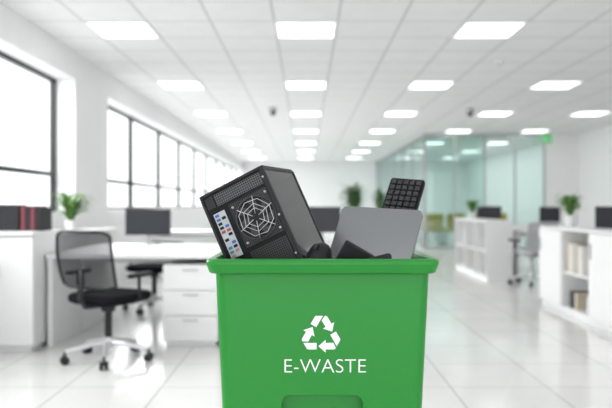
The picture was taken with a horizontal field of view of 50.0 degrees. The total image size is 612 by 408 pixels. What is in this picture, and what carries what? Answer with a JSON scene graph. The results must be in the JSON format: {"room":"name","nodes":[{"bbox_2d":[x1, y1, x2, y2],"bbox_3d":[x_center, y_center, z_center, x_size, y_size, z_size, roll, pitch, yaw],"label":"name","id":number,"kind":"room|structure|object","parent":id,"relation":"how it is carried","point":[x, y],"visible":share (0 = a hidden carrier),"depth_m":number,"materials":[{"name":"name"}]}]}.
{"room":"open-plan office","nodes":[
{"label":"open-plan office","id":0,"kind":"room"},
{"bbox_2d":[0,3,242,277],"bbox_3d":[-2.850,-0.320,12.750,0.300,2.920,30.500,0,0,0],"label":"wall","id":1,"kind":"structure","parent":0,"point":[84,91],"depth_m":8.14,"materials":[{"name":"paint"}]},
{"bbox_2d":[0,51,55,211],"bbox_3d":[-2.950,-0.685,6.510,0.060,1.550,2.320,0,0,0],"label":"window","id":2,"kind":"structure","parent":1,"relation":"in","point":[52,173],"depth_m":7.62,"materials":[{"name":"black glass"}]},
{"bbox_2d":[108,105,131,209],"bbox_3d":[-2.950,-0.685,9.985,0.060,1.550,2.070,0,0,0],"label":"window","id":3,"kind":"structure","parent":1,"relation":"in","point":[129,182],"depth_m":10.98,"materials":[{"name":"black metal"}]},
{"bbox_2d":[132,117,159,208],"bbox_3d":[-2.950,-0.685,12.055,0.060,1.550,2.070,0,0,0],"label":"window","id":4,"kind":"structure","parent":1,"relation":"in","point":[157,186],"depth_m":12.80,"materials":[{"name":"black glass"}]},
{"bbox_2d":[117,240,216,283],"bbox_3d":[-2.694,1.100,12.750,0.012,0.080,30.500,0,0,0],"label":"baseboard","id":5,"kind":"structure","parent":1,"relation":"attached to","point":[122,278],"depth_m":9.71,"materials":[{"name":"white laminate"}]},
{"bbox_2d":[160,131,179,207],"bbox_3d":[-2.950,-0.685,14.125,0.060,1.550,2.070,0,0,0],"label":"window","id":6,"kind":"structure","parent":1,"relation":"in","point":[161,133],"depth_m":15.12,"materials":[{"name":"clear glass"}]},
{"bbox_2d":[180,141,194,207],"bbox_3d":[-2.950,-0.685,16.195,0.060,1.550,2.070,0,0,0],"label":"window","id":7,"kind":"structure","parent":1,"relation":"in","point":[192,190],"depth_m":17.18,"materials":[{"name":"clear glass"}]},
{"bbox_2d":[195,149,206,206],"bbox_3d":[-2.950,-0.685,18.265,0.060,1.550,2.070,0,0,0],"label":"window","id":8,"kind":"structure","parent":1,"relation":"in","point":[196,150],"depth_m":19.25,"materials":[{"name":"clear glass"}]},
{"bbox_2d":[207,155,215,192],"bbox_3d":[-2.950,-0.685,20.335,0.060,1.550,2.070,0,0,0],"label":"window","id":9,"kind":"structure","parent":1,"relation":"in","point":[208,156],"depth_m":21.32,"materials":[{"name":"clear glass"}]},
{"bbox_2d":[216,159,223,187],"bbox_3d":[-2.950,-0.685,22.405,0.060,1.550,2.070,0,0,0],"label":"window","id":10,"kind":"structure","parent":1,"relation":"in","point":[222,163],"depth_m":23.31,"materials":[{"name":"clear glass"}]},
{"bbox_2d":[224,163,230,181],"bbox_3d":[-2.950,-0.685,24.475,0.060,1.550,2.070,0,0,0],"label":"window","id":11,"kind":"structure","parent":1,"relation":"in","point":[224,163],"depth_m":25.46,"materials":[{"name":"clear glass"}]},
{"bbox_2d":[0,0,611,161],"bbox_3d":[2.050,-1.830,12.850,10.100,0.100,30.700,0,0,0],"label":"ceiling","id":12,"kind":"structure","parent":0,"point":[233,48],"depth_m":8.43,"materials":[{"name":"tile"}]},
{"bbox_2d":[83,21,160,38],"bbox_3d":[-1.860,-1.774,6.700,0.620,0.012,0.620,0,0,0],"label":"recessed light","id":13,"kind":"object","parent":12,"relation":"in","point":[104,29],"visible":1,"depth_m":6.66,"materials":[{"name":"white plastic"}]},
{"bbox_2d":[156,81,204,88],"bbox_3d":[-1.860,-1.774,9.800,0.620,0.012,0.620,0,0,0],"label":"recessed light","id":14,"kind":"object","parent":12,"relation":"in","point":[165,84],"visible":1,"depth_m":9.73,"materials":[{"name":"white plastic"}]},
{"bbox_2d":[193,111,228,115],"bbox_3d":[-1.860,-1.774,12.900,0.620,0.012,0.620,0,0,0],"label":"recessed light","id":15,"kind":"object","parent":12,"relation":"in","point":[198,113],"visible":1,"depth_m":12.85,"materials":[{"name":"white plastic"}]},
{"bbox_2d":[216,130,243,132],"bbox_3d":[-1.860,-1.774,16.000,0.620,0.012,0.620,0,0,0],"label":"recessed light","id":16,"kind":"object","parent":12,"relation":"in","point":[218,131],"visible":1,"depth_m":16.03,"materials":[{"name":"white plastic"}]},
{"bbox_2d":[231,142,252,143],"bbox_3d":[-1.860,-1.774,19.100,0.620,0.012,0.620,0,0,0],"label":"recessed light","id":17,"kind":"object","parent":12,"relation":"in","point":[231,142],"visible":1,"depth_m":19.04,"materials":[{"name":"white plastic"}]},
{"bbox_2d":[249,157,265,158],"bbox_3d":[-1.860,-1.774,25.300,0.620,0.012,0.620,0,0,0],"label":"recessed light","id":18,"kind":"object","parent":12,"relation":"in","point":[249,157],"visible":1,"depth_m":25.11,"materials":[{"name":"white plastic"}]},
{"bbox_2d":[269,108,276,115],"bbox_3d":[-0.613,-1.711,12.183,0.150,0.138,0.150,0,0,0],"label":"security camera","id":19,"kind":"object","parent":12,"relation":"attached to","point":[272,111],"visible":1,"depth_m":12.13,"materials":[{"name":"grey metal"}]},
{"bbox_2d":[274,21,337,38],"bbox_3d":[0.000,-1.774,6.700,0.620,0.012,0.620,0,0,0],"label":"recessed light","id":20,"kind":"object","parent":12,"relation":"in","point":[284,29],"visible":1,"depth_m":6.66,"materials":[{"name":"white plastic"}]},
{"bbox_2d":[285,81,326,88],"bbox_3d":[0.000,-1.774,9.800,0.620,0.012,0.620,0,0,0],"label":"recessed light","id":21,"kind":"object","parent":12,"relation":"in","point":[288,84],"visible":1,"depth_m":9.73,"materials":[{"name":"white plastic"}]},
{"bbox_2d":[290,111,321,115],"bbox_3d":[0.000,-1.774,12.900,0.620,0.012,0.620,0,0,0],"label":"recessed light","id":22,"kind":"object","parent":12,"relation":"in","point":[292,113],"visible":1,"depth_m":12.85,"materials":[{"name":"white plastic"}]},
{"bbox_2d":[293,130,318,132],"bbox_3d":[0.000,-1.774,16.000,0.620,0.012,0.620,0,0,0],"label":"recessed light","id":23,"kind":"object","parent":12,"relation":"in","point":[294,131],"visible":1,"depth_m":16.03,"materials":[{"name":"white plastic"}]},
{"bbox_2d":[295,142,316,143],"bbox_3d":[0.000,-1.774,19.100,0.620,0.012,0.620,0,0,0],"label":"recessed light","id":24,"kind":"object","parent":12,"relation":"in","point":[295,142],"visible":1,"depth_m":19.04,"materials":[{"name":"white plastic"}]},
{"bbox_2d":[298,157,313,158],"bbox_3d":[0.000,-1.774,25.300,0.620,0.012,0.620,0,0,0],"label":"recessed light","id":25,"kind":"object","parent":12,"relation":"in","point":[298,157],"visible":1,"depth_m":25.24,"materials":[{"name":"white plastic"}]},
{"bbox_2d":[346,157,362,158],"bbox_3d":[1.860,-1.774,25.300,0.620,0.012,0.620,0,0,0],"label":"recessed light","id":26,"kind":"object","parent":12,"relation":"in","point":[346,157],"visible":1,"depth_m":25.11,"materials":[{"name":"white plastic"}]},
{"bbox_2d":[359,142,380,143],"bbox_3d":[1.860,-1.774,19.100,0.620,0.012,0.620,0,0,0],"label":"recessed light","id":27,"kind":"object","parent":12,"relation":"in","point":[360,142],"visible":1,"depth_m":19.04,"materials":[{"name":"white plastic"}]},
{"bbox_2d":[368,130,395,132],"bbox_3d":[1.860,-1.774,16.000,0.620,0.012,0.620,0,0,0],"label":"recessed light","id":28,"kind":"object","parent":12,"relation":"in","point":[370,131],"visible":1,"depth_m":16.03,"materials":[{"name":"white plastic"}]},
{"bbox_2d":[383,111,418,115],"bbox_3d":[1.860,-1.774,12.900,0.620,0.012,0.620,0,0,0],"label":"recessed light","id":29,"kind":"object","parent":12,"relation":"in","point":[388,113],"visible":1,"depth_m":12.85,"materials":[{"name":"white plastic"}]},
{"bbox_2d":[393,157,410,158],"bbox_3d":[3.720,-1.774,25.300,0.620,0.012,0.620,0,0,0],"label":"recessed light","id":30,"kind":"object","parent":12,"relation":"in","point":[395,157],"visible":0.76,"depth_m":25.24,"materials":[{"name":"white plastic"}]},
{"bbox_2d":[407,81,455,88],"bbox_3d":[1.860,-1.774,9.800,0.620,0.012,0.620,0,0,0],"label":"recessed light","id":31,"kind":"object","parent":12,"relation":"in","point":[415,84],"visible":1,"depth_m":9.73,"materials":[{"name":"white plastic"}]},
{"bbox_2d":[422,142,445,143],"bbox_3d":[3.720,-1.774,19.100,0.620,0.012,0.620,0,0,0],"label":"recessed light","id":32,"kind":"object","parent":12,"relation":"in","point":[426,142],"visible":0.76,"depth_m":18.90,"materials":[{"name":"white"}]},
{"bbox_2d":[441,157,460,158],"bbox_3d":[5.580,-1.774,25.300,0.620,0.012,0.620,0,0,0],"label":"recessed light","id":33,"kind":"object","parent":12,"relation":"in","point":[444,157],"visible":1,"depth_m":25.24,"materials":[{"name":"white"}]},
{"bbox_2d":[443,130,473,132],"bbox_3d":[3.720,-1.774,16.000,0.620,0.012,0.620,0,0,0],"label":"recessed light","id":34,"kind":"object","parent":12,"relation":"in","point":[447,131],"visible":1,"depth_m":16.03,"materials":[{"name":"white plastic"}]},
{"bbox_2d":[466,109,473,116],"bbox_3d":[3.080,-1.711,12.318,0.150,0.138,0.150,0,0,0],"label":"security camera","id":35,"kind":"object","parent":12,"relation":"attached to","point":[469,112],"visible":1,"depth_m":12.27,"materials":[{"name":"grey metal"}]},
{"bbox_2d":[451,21,528,38],"bbox_3d":[1.860,-1.774,6.700,0.620,0.012,0.620,0,0,0],"label":"recessed light","id":36,"kind":"object","parent":12,"relation":"in","point":[468,29],"visible":1,"depth_m":6.66,"materials":[{"name":"white plastic"}]},
{"bbox_2d":[476,111,515,115],"bbox_3d":[3.720,-1.774,12.900,0.620,0.012,0.620,0,0,0],"label":"recessed light","id":37,"kind":"object","parent":12,"relation":"in","point":[484,113],"visible":1,"depth_m":12.85,"materials":[{"name":"white plastic"}]},
{"bbox_2d":[486,142,510,143],"bbox_3d":[5.580,-1.774,19.100,0.620,0.012,0.620,0,0,0],"label":"recessed light","id":38,"kind":"object","parent":12,"relation":"in","point":[488,142],"visible":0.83,"depth_m":18.94,"materials":[{"name":"white plastic"}]},
{"bbox_2d":[518,130,550,132],"bbox_3d":[5.580,-1.774,16.000,0.620,0.012,0.620,0,0,0],"label":"recessed light","id":39,"kind":"object","parent":12,"relation":"in","point":[524,131],"visible":1,"depth_m":16.03,"materials":[{"name":"white plastic"}]},
{"bbox_2d":[542,135,551,142],"bbox_3d":[5.952,-1.645,16.199,0.220,0.270,0.032,0,0,0],"label":"exit sign","id":40,"kind":"object","parent":12,"relation":"hanging from","point":[545,138],"visible":0.96,"depth_m":16.19,"materials":[{"name":"green plastic"}]},
{"bbox_2d":[527,81,584,88],"bbox_3d":[3.720,-1.774,9.800,0.620,0.012,0.620,0,0,0],"label":"recessed light","id":41,"kind":"object","parent":12,"relation":"in","point":[543,84],"visible":1,"depth_m":9.73,"materials":[{"name":"white plastic"}]},
{"bbox_2d":[568,111,611,115],"bbox_3d":[5.580,-1.774,12.900,0.620,0.012,0.620,0,0,0],"label":"recessed light","id":42,"kind":"object","parent":12,"relation":"in","point":[581,113],"visible":1,"depth_m":12.85,"materials":[{"name":"white plastic"}]},
{"bbox_2d":[571,112,608,115],"bbox_3d":[5.580,-1.776,12.900,0.564,0.007,0.564,0,0,0],"label":"diffuser","id":43,"kind":"object","parent":42,"relation":"attached to","point":[578,113],"depth_m":12.86,"materials":[{"name":"white plastic"}]},
{"bbox_2d":[0,231,611,407],"bbox_3d":[2.050,1.190,12.850,10.100,0.100,30.700,0,0,0],"label":"floor","id":44,"kind":"structure","parent":0,"point":[489,344],"depth_m":4.69,"materials":[{"name":"tile"}]},
{"bbox_2d":[0,229,62,351],"bbox_3d":[-2.385,0.677,5.290,0.620,0.925,0.620,0,0,0],"label":"storage cabinet","id":45,"kind":"object","parent":44,"relation":"on","point":[23,261],"visible":0.84,"depth_m":5.00,"materials":[{"name":"white laminate"}]},
{"bbox_2d":[0,205,25,230],"bbox_3d":[-2.420,0.110,5.325,0.280,0.210,0.250,0,0,0],"label":"file box","id":46,"kind":"object","parent":45,"relation":"on","point":[10,215],"visible":0.8,"depth_m":5.20,"materials":[{"name":"grey plastic"}]},
{"bbox_2d":[21,206,29,230],"bbox_3d":[-2.245,0.115,5.325,0.034,0.200,0.250,0,0,0],"label":"binder","id":47,"kind":"object","parent":45,"relation":"on","point":[23,208],"visible":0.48,"depth_m":5.20,"materials":[{"name":"paper"}]},
{"bbox_2d":[26,207,29,230],"bbox_3d":[-2.205,0.121,5.325,0.034,0.188,0.250,0,0,0],"label":"binder","id":48,"kind":"object","parent":45,"relation":"on","point":[27,208],"visible":0.36,"depth_m":5.20,"materials":[{"name":"grey plastic"}]},
{"bbox_2d":[30,206,46,230],"bbox_3d":[-2.168,0.115,5.325,0.034,0.200,0.250,0,0,0],"label":"binder","id":49,"kind":"object","parent":45,"relation":"on","point":[32,208],"visible":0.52,"depth_m":5.20,"materials":[{"name":"paper"}]},
{"bbox_2d":[35,207,51,230],"bbox_3d":[-2.128,0.121,5.325,0.034,0.188,0.250,0,0,0],"label":"binder","id":50,"kind":"object","parent":45,"relation":"on","point":[43,215],"visible":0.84,"depth_m":5.28,"materials":[{"name":"grey plastic"}]},
{"bbox_2d":[76,228,116,269],"bbox_3d":[-2.485,0.713,6.825,0.410,0.855,2.190,0,0,0],"label":"sideboard","id":51,"kind":"object","parent":44,"relation":"on","point":[111,231],"visible":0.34,"depth_m":7.63,"materials":[{"name":"white laminate"}]},
{"bbox_2d":[42,192,98,229],"bbox_3d":[-2.428,0.079,6.753,0.522,0.412,0.527,0,0,26],"label":"potted plant","id":52,"kind":"object","parent":51,"relation":"on","point":[70,206],"visible":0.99,"depth_m":6.71,"materials":[{"name":"green plant"}]},
{"bbox_2d":[55,230,153,369],"bbox_3d":[-1.440,0.661,4.809,0.654,0.958,0.651,0,0,24],"label":"office chair","id":53,"kind":"object","parent":44,"relation":"on","point":[84,259],"visible":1,"depth_m":4.58,"materials":[{"name":"black fabric"}]},
{"bbox_2d":[46,248,220,346],"bbox_3d":[-1.340,0.770,5.565,1.440,0.740,0.730,0,0,0],"label":"desk","id":54,"kind":"object","parent":44,"relation":"on","point":[64,317],"visible":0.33,"depth_m":5.38,"materials":[{"name":"white laminate"}]},
{"bbox_2d":[82,243,219,329],"bbox_3d":[-1.340,0.770,6.295,1.440,0.740,0.710,0,0,0],"label":"desk","id":55,"kind":"object","parent":44,"relation":"on","point":[90,317],"visible":0.08,"depth_m":6.19,"materials":[{"name":"white laminate"}]},
{"bbox_2d":[125,209,170,245],"bbox_3d":[-1.529,0.225,6.370,0.435,0.350,0.170,0,0,0],"label":"monitor","id":56,"kind":"object","parent":55,"relation":"on","point":[148,222],"visible":1,"depth_m":6.34,"materials":[{"name":"grey plastic"}]},
{"bbox_2d":[122,241,183,314],"bbox_3d":[-1.633,0.778,7.041,0.654,0.725,0.652,0,0,14],"label":"office chair","id":57,"kind":"object","parent":44,"relation":"on","point":[156,268],"visible":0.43,"depth_m":6.96,"materials":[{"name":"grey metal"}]},
{"bbox_2d":[149,229,215,281],"bbox_3d":[-1.350,0.770,9.950,1.900,0.740,0.700,0,0,0],"label":"desk","id":58,"kind":"object","parent":44,"relation":"on","point":[175,233],"visible":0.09,"depth_m":10.18,"materials":[{"name":"white laminate"}]},
{"bbox_2d":[163,259,218,345],"bbox_3d":[-0.920,0.812,5.503,0.440,0.655,0.594,0,0,0],"label":"drawer pedestal","id":59,"kind":"object","parent":44,"relation":"on","point":[190,310],"visible":0.75,"depth_m":5.22,"materials":[{"name":"white laminate"}]},
{"bbox_2d":[206,250,438,407],"bbox_3d":[0.042,0.638,1.861,0.584,1.003,0.482,0,0,0],"label":"wheelie bin","id":60,"kind":"object","parent":44,"relation":"on","point":[294,333],"visible":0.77,"depth_m":1.66,"materials":[{"name":"green plastic"}]},
{"bbox_2d":[199,165,324,258],"bbox_3d":[-0.089,0.114,1.866,0.347,0.434,0.266,0,0,18],"label":"computer tower","id":61,"kind":"object","parent":60,"relation":"in","point":[264,212],"visible":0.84,"depth_m":1.76,"materials":[{"name":"black metal"}]},
{"bbox_2d":[237,196,274,238],"bbox_3d":[-0.133,0.035,1.742,0.111,0.114,0.002,-26,-8,16],"label":"fan grille","id":62,"kind":"object","parent":61,"relation":"attached to","point":[255,214],"depth_m":1.74,"materials":[{"name":"grey metal"}]},
{"bbox_2d":[305,242,331,258],"bbox_3d":[0.028,0.164,1.723,0.072,0.126,0.086,0,0,29],"label":"computer mouse","id":63,"kind":"object","parent":60,"relation":"in","point":[320,250],"visible":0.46,"depth_m":1.71,"materials":[{"name":"black plastic"}]},
{"bbox_2d":[335,240,373,258],"bbox_3d":[0.121,0.152,1.714,0.114,0.114,0.025,0,0,10],"label":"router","id":64,"kind":"object","parent":60,"relation":"in","point":[349,250],"visible":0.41,"depth_m":1.70,"materials":[{"name":"black plastic"}]},
{"bbox_2d":[331,206,422,258],"bbox_3d":[0.182,0.122,1.819,0.259,0.231,0.126,0,0,32],"label":"laptop","id":65,"kind":"object","parent":60,"relation":"in","point":[378,231],"visible":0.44,"depth_m":1.83,"materials":[{"name":"silver metal"}]},
{"bbox_2d":[367,253,391,258],"bbox_3d":[0.201,0.194,1.689,0.091,0.134,0.009,0,0,0],"label":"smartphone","id":66,"kind":"object","parent":60,"relation":"in","point":[387,255],"visible":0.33,"depth_m":1.69,"materials":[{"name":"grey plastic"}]},
{"bbox_2d":[382,178,424,209],"bbox_3d":[0.264,0.052,1.923,0.108,0.263,0.187,0,0,35],"label":"keyboard","id":67,"kind":"object","parent":60,"relation":"in","point":[401,193],"visible":0.35,"depth_m":1.95,"materials":[{"name":"black plastic"}]},
{"bbox_2d":[337,183,368,206],"bbox_3d":[1.456,0.245,20.007,1.066,1.790,0.999,0,0,0],"label":"potted plant","id":68,"kind":"object","parent":44,"relation":"on","point":[353,196],"visible":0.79,"depth_m":19.85,"materials":[{"name":"green plant"}]},
{"bbox_2d":[371,188,386,207],"bbox_3d":[2.530,0.287,22.502,0.729,1.707,0.701,0,0,-33],"label":"potted plant","id":69,"kind":"object","parent":44,"relation":"on","point":[379,201],"visible":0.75,"depth_m":22.39,"materials":[{"name":"green plant"}]},
{"bbox_2d":[419,222,436,241],"bbox_3d":[3.623,0.691,19.600,0.555,0.902,0.500,0,0,0],"label":"chair","id":70,"kind":"object","parent":44,"relation":"on","point":[422,222],"visible":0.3,"depth_m":19.40,"materials":[{"name":"yellow metal"}]},
{"bbox_2d":[422,213,443,246],"bbox_3d":[3.330,0.691,17.273,0.500,0.902,0.555,0,0,0],"label":"chair","id":71,"kind":"object","parent":44,"relation":"on","point":[434,222],"visible":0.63,"depth_m":17.03,"materials":[{"name":"yellow fabric"}]},
{"bbox_2d":[426,227,444,244],"bbox_3d":[3.623,0.691,18.500,0.555,0.902,0.500,0,0,0],"label":"chair","id":72,"kind":"object","parent":44,"relation":"on","point":[443,227],"visible":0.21,"depth_m":18.30,"materials":[{"name":"grey metal"}]},
{"bbox_2d":[443,213,464,246],"bbox_3d":[3.920,0.691,17.372,0.500,0.902,0.555,0,0,0],"label":"chair","id":73,"kind":"object","parent":44,"relation":"on","point":[450,216],"visible":0.56,"depth_m":17.13,"materials":[{"name":"yellow fabric"}]},
{"bbox_2d":[455,218,512,280],"bbox_3d":[2.860,0.695,10.700,0.400,0.890,2.000,0,0,0],"label":"bookcase","id":74,"kind":"object","parent":44,"relation":"on","point":[482,246],"visible":0.98,"depth_m":9.94,"materials":[{"name":"white laminate"}]},
{"bbox_2d":[464,200,481,218],"bbox_3d":[2.833,0.091,11.178,0.339,0.319,0.380,0,0,-23],"label":"potted plant","id":75,"kind":"object","parent":74,"relation":"on","point":[472,204],"visible":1,"depth_m":11.15,"materials":[{"name":"green plant"}]},
{"bbox_2d":[496,213,506,219],"bbox_3d":[5.200,0.691,17.973,0.500,0.902,0.555,0,0,0],"label":"chair","id":76,"kind":"object","parent":44,"relation":"on","point":[503,215],"visible":0.06,"depth_m":17.71,"materials":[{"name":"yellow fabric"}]},
{"bbox_2d":[513,229,526,275],"bbox_3d":[4.300,0.770,10.325,2.200,0.740,0.750,0,0,0],"label":"desk","id":77,"kind":"object","parent":44,"relation":"on","point":[517,233],"visible":0.27,"depth_m":9.99,"materials":[{"name":"white laminate"}]},
{"bbox_2d":[539,207,559,221],"bbox_3d":[3.827,0.223,10.320,0.340,0.355,0.170,0,0,-9],"label":"monitor","id":78,"kind":"object","parent":77,"relation":"on","point":[546,214],"visible":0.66,"depth_m":10.28,"materials":[{"name":"grey plastic"}]},
{"bbox_2d":[507,222,558,286],"bbox_3d":[3.198,0.692,9.310,0.654,0.897,0.651,0,0,-17],"label":"office chair","id":79,"kind":"object","parent":44,"relation":"on","point":[532,238],"visible":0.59,"depth_m":9.07,"materials":[{"name":"white plastic"}]},
{"bbox_2d":[513,226,594,228],"bbox_3d":[4.260,0.770,11.600,2.280,0.740,0.800,0,0,0],"label":"desk","id":80,"kind":"object","parent":44,"relation":"on","point":[514,227],"visible":0.02,"depth_m":11.20,"materials":[{"name":"white laminate"}]},
{"bbox_2d":[477,206,500,218],"bbox_3d":[3.242,0.220,11.620,0.420,0.360,0.170,0,0,6],"label":"monitor","id":81,"kind":"object","parent":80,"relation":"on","point":[485,212],"visible":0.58,"depth_m":11.59,"materials":[{"name":"grey plastic"}]},
{"bbox_2d":[539,226,611,332],"bbox_3d":[2.865,0.695,6.200,0.430,0.890,2.600,0,0,0],"label":"bookcase","id":82,"kind":"object","parent":44,"relation":"on","point":[556,284],"visible":0.96,"depth_m":6.86,"materials":[{"name":"white laminate"}]},
{"bbox_2d":[554,194,585,226],"bbox_3d":[2.892,0.068,7.206,0.344,0.363,0.365,0,0,15],"label":"potted plant","id":83,"kind":"object","parent":82,"relation":"on","point":[570,202],"visible":1,"depth_m":7.16,"materials":[{"name":"green plant"}]},
{"bbox_2d":[570,244,573,272],"bbox_3d":[2.830,0.557,6.720,0.240,0.290,0.050,0,0,0],"label":"binder","id":84,"kind":"object","parent":82,"relation":"on","point":[570,244],"visible":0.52,"depth_m":6.70,"materials":[{"name":"paper"}]},
{"bbox_2d":[572,245,573,272],"bbox_3d":[2.830,0.562,6.660,0.240,0.280,0.050,0,0,0],"label":"binder","id":85,"kind":"object","parent":82,"relation":"on","point":[572,245],"visible":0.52,"depth_m":6.67,"materials":[{"name":"paper"}]},
{"bbox_2d":[567,243,588,271],"bbox_3d":[2.830,0.552,6.780,0.240,0.300,0.050,0,0,0],"label":"binder","id":86,"kind":"object","parent":82,"relation":"on","point":[568,244],"visible":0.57,"depth_m":6.77,"materials":[{"name":"paper"}]},
{"bbox_2d":[570,291,588,307],"bbox_3d":[2.830,0.985,6.760,0.200,0.170,0.050,0,0,0],"label":"binder","id":87,"kind":"object","parent":82,"relation":"in","point":[570,291],"visible":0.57,"depth_m":6.77,"materials":[{"name":"grey plastic"}]},
{"bbox_2d":[572,292,588,308],"bbox_3d":[2.830,0.985,6.700,0.200,0.170,0.050,0,0,0],"label":"binder","id":88,"kind":"object","parent":82,"relation":"in","point":[573,293],"visible":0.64,"depth_m":6.70,"materials":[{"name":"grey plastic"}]},
{"bbox_2d":[574,244,588,273],"bbox_3d":[2.830,0.552,6.600,0.240,0.300,0.050,0,0,0],"label":"binder","id":89,"kind":"object","parent":82,"relation":"on","point":[575,245],"visible":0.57,"depth_m":6.60,"materials":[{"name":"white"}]},
{"bbox_2d":[575,293,588,309],"bbox_3d":[2.830,0.985,6.640,0.200,0.170,0.050,0,0,0],"label":"binder","id":90,"kind":"object","parent":82,"relation":"in","point":[580,298],"visible":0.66,"depth_m":6.62,"materials":[{"name":"paper"}]},
{"bbox_2d":[577,245,588,274],"bbox_3d":[2.830,0.557,6.540,0.240,0.290,0.050,0,0,0],"label":"binder","id":91,"kind":"object","parent":82,"relation":"on","point":[578,246],"visible":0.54,"depth_m":6.52,"materials":[{"name":"paper"}]},
{"bbox_2d":[579,247,588,274],"bbox_3d":[2.830,0.562,6.480,0.240,0.280,0.050,0,0,0],"label":"binder","id":92,"kind":"object","parent":82,"relation":"on","point":[583,251],"visible":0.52,"depth_m":6.46,"materials":[{"name":"paper"}]},
{"bbox_2d":[586,296,588,314],"bbox_3d":[2.830,0.985,6.360,0.200,0.170,0.050,0,0,0],"label":"binder","id":93,"kind":"object","parent":82,"relation":"in","point":[587,297],"visible":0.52,"depth_m":6.36,"materials":[{"name":"white cardboard"}]},
{"bbox_3d":[0.325,0.770,7.025,1.150,0.740,0.550,0,0,0],"label":"desk","id":94,"kind":"object","parent":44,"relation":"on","visible":0},
{"bbox_2d":[309,207,340,241],"bbox_3d":[0.168,0.215,6.970,0.400,0.370,0.170,0,0,-6],"label":"monitor","id":95,"kind":"object","parent":94,"relation":"on","point":[326,218],"visible":0.47,"depth_m":6.94,"materials":[{"name":"grey plastic"}]},
{"bbox_3d":[3.675,0.770,6.300,1.050,0.740,2.200,0,0,0],"label":"desk","id":96,"kind":"object","parent":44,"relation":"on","visible":0},
{"bbox_2d":[595,206,611,228],"bbox_3d":[3.277,0.212,6.920,0.500,0.375,0.170,0,0,-9],"label":"monitor","id":97,"kind":"object","parent":96,"relation":"on","point":[603,214],"visible":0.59,"depth_m":6.86,"materials":[{"name":"grey plastic"}]},
{"bbox_2d":[243,162,467,230],"bbox_3d":[2.050,-0.320,28.100,10.100,2.920,0.200,0,0,0],"label":"wall","id":98,"kind":"structure","parent":0,"point":[318,181],"depth_m":28.00,"materials":[{"name":"paint"}]},
{"bbox_2d":[376,134,423,248],"bbox_3d":[3.000,-0.320,22.305,0.060,2.920,11.294,0,0,0],"label":"glass wall","id":99,"kind":"structure","parent":0,"point":[422,135],"depth_m":18.74,"materials":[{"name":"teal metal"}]},
{"bbox_2d":[424,134,545,248],"bbox_3d":[4.525,-0.320,16.600,3.054,2.920,0.060,0,0,0],"label":"glass wall","id":100,"kind":"structure","parent":0,"point":[425,135],"depth_m":16.59,"materials":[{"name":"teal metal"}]},
{"bbox_2d":[468,125,611,239],"bbox_3d":[6.575,-0.320,12.750,1.050,2.920,30.500,0,0,0],"label":"wall","id":101,"kind":"structure","parent":0,"point":[580,164],"depth_m":16.60,"materials":[{"name":"paint"}]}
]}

